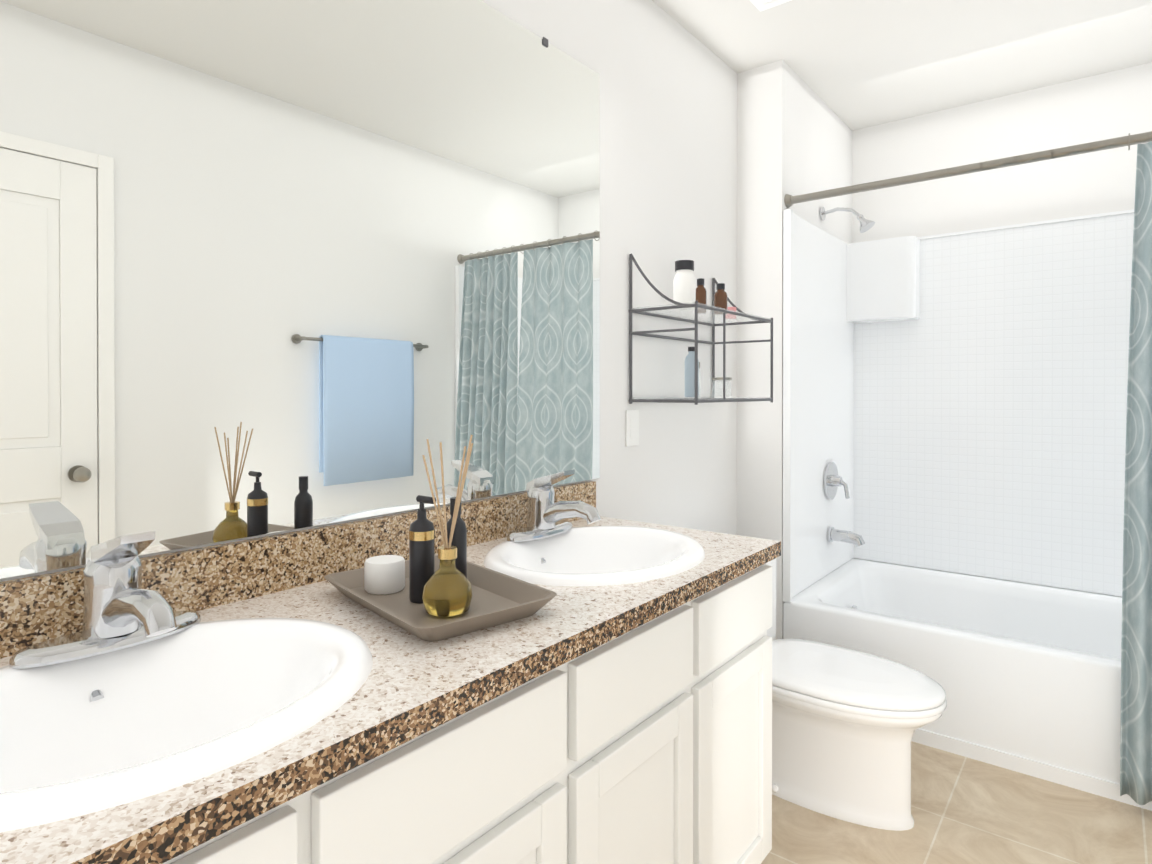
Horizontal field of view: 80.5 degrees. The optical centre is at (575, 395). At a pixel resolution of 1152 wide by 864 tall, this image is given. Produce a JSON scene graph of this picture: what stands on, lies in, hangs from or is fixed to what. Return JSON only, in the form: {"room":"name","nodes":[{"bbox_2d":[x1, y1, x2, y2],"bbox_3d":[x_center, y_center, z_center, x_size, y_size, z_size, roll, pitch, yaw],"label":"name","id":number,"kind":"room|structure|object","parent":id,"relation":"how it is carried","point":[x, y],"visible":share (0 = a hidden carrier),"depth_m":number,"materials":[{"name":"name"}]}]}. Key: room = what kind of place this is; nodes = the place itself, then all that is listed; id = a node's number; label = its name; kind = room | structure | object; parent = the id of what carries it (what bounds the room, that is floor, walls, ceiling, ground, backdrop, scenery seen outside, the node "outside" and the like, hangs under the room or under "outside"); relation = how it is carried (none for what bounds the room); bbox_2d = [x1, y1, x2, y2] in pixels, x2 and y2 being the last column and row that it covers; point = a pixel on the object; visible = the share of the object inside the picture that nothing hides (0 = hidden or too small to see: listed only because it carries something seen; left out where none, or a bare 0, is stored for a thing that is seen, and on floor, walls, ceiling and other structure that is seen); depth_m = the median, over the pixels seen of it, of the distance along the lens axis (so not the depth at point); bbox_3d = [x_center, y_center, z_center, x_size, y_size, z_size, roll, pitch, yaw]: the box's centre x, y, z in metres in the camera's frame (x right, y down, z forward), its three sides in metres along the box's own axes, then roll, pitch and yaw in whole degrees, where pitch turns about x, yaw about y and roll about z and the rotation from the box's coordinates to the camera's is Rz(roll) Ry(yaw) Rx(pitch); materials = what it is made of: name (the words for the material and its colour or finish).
{"room":"bathroom","nodes":[
{"label":"bathroom","id":0,"kind":"room"},
{"bbox_2d":[0,0,736,581],"bbox_3d":[-0.143,-0.049,1.853,0.100,2.540,4.330,0,0,38],"label":"wall","id":1,"kind":"structure","parent":0,"point":[668,142],"depth_m":2.30,"materials":[{"name":"white paint"}]},
{"bbox_2d":[0,0,599,578],"bbox_3d":[-0.547,-0.355,1.246,0.008,1.210,2.000,0,0,38],"label":"mirror","id":2,"kind":"object","parent":1,"relation":"attached to","point":[270,266],"visible":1,"depth_m":1.25,"materials":[{"name":"clear glass"}]},
{"bbox_2d":[626,410,638,446],"bbox_3d":[0.181,0.102,2.178,0.008,0.115,0.070,0,0,38],"label":"electrical outlet plate","id":3,"kind":"object","parent":1,"relation":"attached to","point":[632,427],"visible":1,"depth_m":2.17,"materials":[{"name":"white plastic"}]},
{"bbox_2d":[629,253,772,404],"bbox_3d":[0.443,-0.215,2.317,0.242,0.477,0.585,0,0,38],"label":"wall shelf","id":4,"kind":"object","parent":1,"relation":"attached to","point":[688,295],"visible":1,"depth_m":2.20,"materials":[{"name":"grey metal"}]},
{"bbox_2d":[737,60,851,639],"bbox_3d":[1.022,-0.055,3.103,0.190,2.540,0.925,0,0,38],"label":"wall","id":5,"kind":"structure","parent":0,"point":[794,134],"depth_m":2.75,"materials":[{"name":"white paint"}]},
{"bbox_2d":[819,207,874,232],"bbox_3d":[1.188,-0.775,2.974,0.225,0.138,0.069,0,0,38],"label":"shower head","id":6,"kind":"object","parent":5,"relation":"attached to","point":[866,225],"visible":1,"depth_m":2.94},
{"bbox_2d":[652,0,1151,130],"bbox_3d":[0.577,-1.365,1.281,1.930,0.100,4.530,0,0,38],"label":"ceiling","id":7,"kind":"structure","parent":0,"point":[855,64],"depth_m":2.56,"materials":[{"name":"white paint"}]},
{"bbox_2d":[750,0,791,11],"bbox_3d":[0.650,-1.306,2.095,0.300,0.025,0.300,0,0,38],"label":"fan","id":8,"kind":"object","parent":7,"relation":"attached to","point":[761,5],"visible":1,"depth_m":2.25,"materials":[{"name":"white plastic"}]},
{"bbox_2d":[761,741,1151,863],"bbox_3d":[0.577,1.274,1.295,1.930,0.100,4.530,0,0,38],"label":"floor","id":9,"kind":"structure","parent":0,"point":[965,810],"depth_m":1.92,"materials":[{"name":"tile"}]},
{"bbox_2d":[0,517,780,863],"bbox_3d":[-0.337,0.791,1.056,0.578,0.870,1.970,0,0,38],"label":"bathroom vanity","id":10,"kind":"object","parent":9,"relation":"on","point":[634,726],"depth_m":0.99,"materials":[{"name":"white"}]},
{"bbox_2d":[0,531,215,669],"bbox_3d":[-0.587,0.260,0.900,0.217,0.162,0.228,0,0,38],"label":"faucet","id":11,"kind":"object","parent":10,"relation":"on","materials":[{"name":"silver metal"}]},
{"bbox_2d":[0,590,455,849],"bbox_3d":[-0.509,0.422,0.802,0.456,0.161,0.544,0,0,38],"label":"sink","id":12,"kind":"object","parent":10,"relation":"in","point":[82,735],"depth_m":0.90,"materials":[{"name":"white ceramic"}]},
{"bbox_2d":[324,435,556,641],"bbox_3d":[-0.240,0.208,1.162,0.256,0.292,0.376,0,0,-41],"label":"tray","id":13,"kind":"object","parent":10,"relation":"on","point":[425,593],"visible":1,"depth_m":1.14,"materials":[{"name":"brown ceramic"}]},
{"bbox_2d":[496,470,607,541],"bbox_3d":[-0.031,0.256,1.621,0.217,0.162,0.228,0,0,38],"label":"faucet","id":14,"kind":"object","parent":10,"relation":"on","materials":[{"name":"silver metal"}]},
{"bbox_2d":[434,518,747,593],"bbox_3d":[0.047,0.418,1.522,0.456,0.161,0.544,0,0,38],"label":"sink","id":15,"kind":"object","parent":10,"relation":"in","point":[631,553],"depth_m":1.64,"materials":[{"name":"white ceramic"}]},
{"bbox_2d":[767,558,946,830],"bbox_3d":[0.694,0.873,2.136,0.834,0.695,0.450,0,0,38],"label":"toilet","id":16,"kind":"object","parent":9,"relation":"on","point":[846,722],"visible":0.56,"depth_m":1.96,"materials":[{"name":"white ceramic"}]},
{"bbox_2d":[783,558,1151,810],"bbox_3d":[1.703,1.015,2.576,1.534,0.405,0.918,0,0,38],"label":"bathtub","id":17,"kind":"object","parent":9,"relation":"on","point":[1026,677],"visible":0.67,"depth_m":2.35,"materials":[{"name":"white ceramic"}]},
{"bbox_2d":[852,62,1151,596],"bbox_3d":[1.944,-0.055,3.031,1.930,2.540,0.100,0,0,38],"label":"wall","id":18,"kind":"structure","parent":0,"point":[1109,105],"depth_m":3.00,"materials":[{"name":"white paint"}]},
{"bbox_2d":[783,209,1133,602],"bbox_3d":[1.703,0.034,2.571,1.534,1.556,0.917,0,0,38],"label":"wall panel","id":19,"kind":"object","parent":18,"relation":"attached to","point":[955,402],"visible":0.92,"depth_m":3.00,"materials":[{"name":"tile"}]},
{"bbox_2d":[824,462,849,499],"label":"tub valve","id":20,"kind":"object","parent":19,"relation":"attached to","point":[833,481],"depth_m":3.06,"materials":[{"name":"silver metal"}]},
{"bbox_2d":[827,527,864,546],"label":"tub spout","id":21,"kind":"object","parent":19,"relation":"attached to","point":[833,534],"depth_m":3.04,"materials":[{"name":"silver metal"}]},
{"bbox_3d":[1.298,-0.043,0.724,0.100,2.540,4.330,0,0,38],"label":"wall","id":22,"kind":"structure","parent":0,"visible":0},
{"bbox_2d":[784,131,1151,207],"bbox_3d":[1.448,-0.776,2.241,1.538,0.055,0.056,0,0,38],"label":"curtain rod","id":23,"kind":"object","parent":22,"relation":"attached to","point":[1089,147],"visible":1,"depth_m":2.30,"materials":[{"name":"silver metal"}]},
{"bbox_2d":[1120,133,1151,804],"bbox_3d":[1.810,0.193,1.898,0.450,1.977,0.153,0,0,38],"label":"shower curtain","id":24,"kind":"object","parent":23,"relation":"hanging from","point":[1136,727],"visible":1,"depth_m":2.00,"materials":[{"name":"fabric"}]}
]}

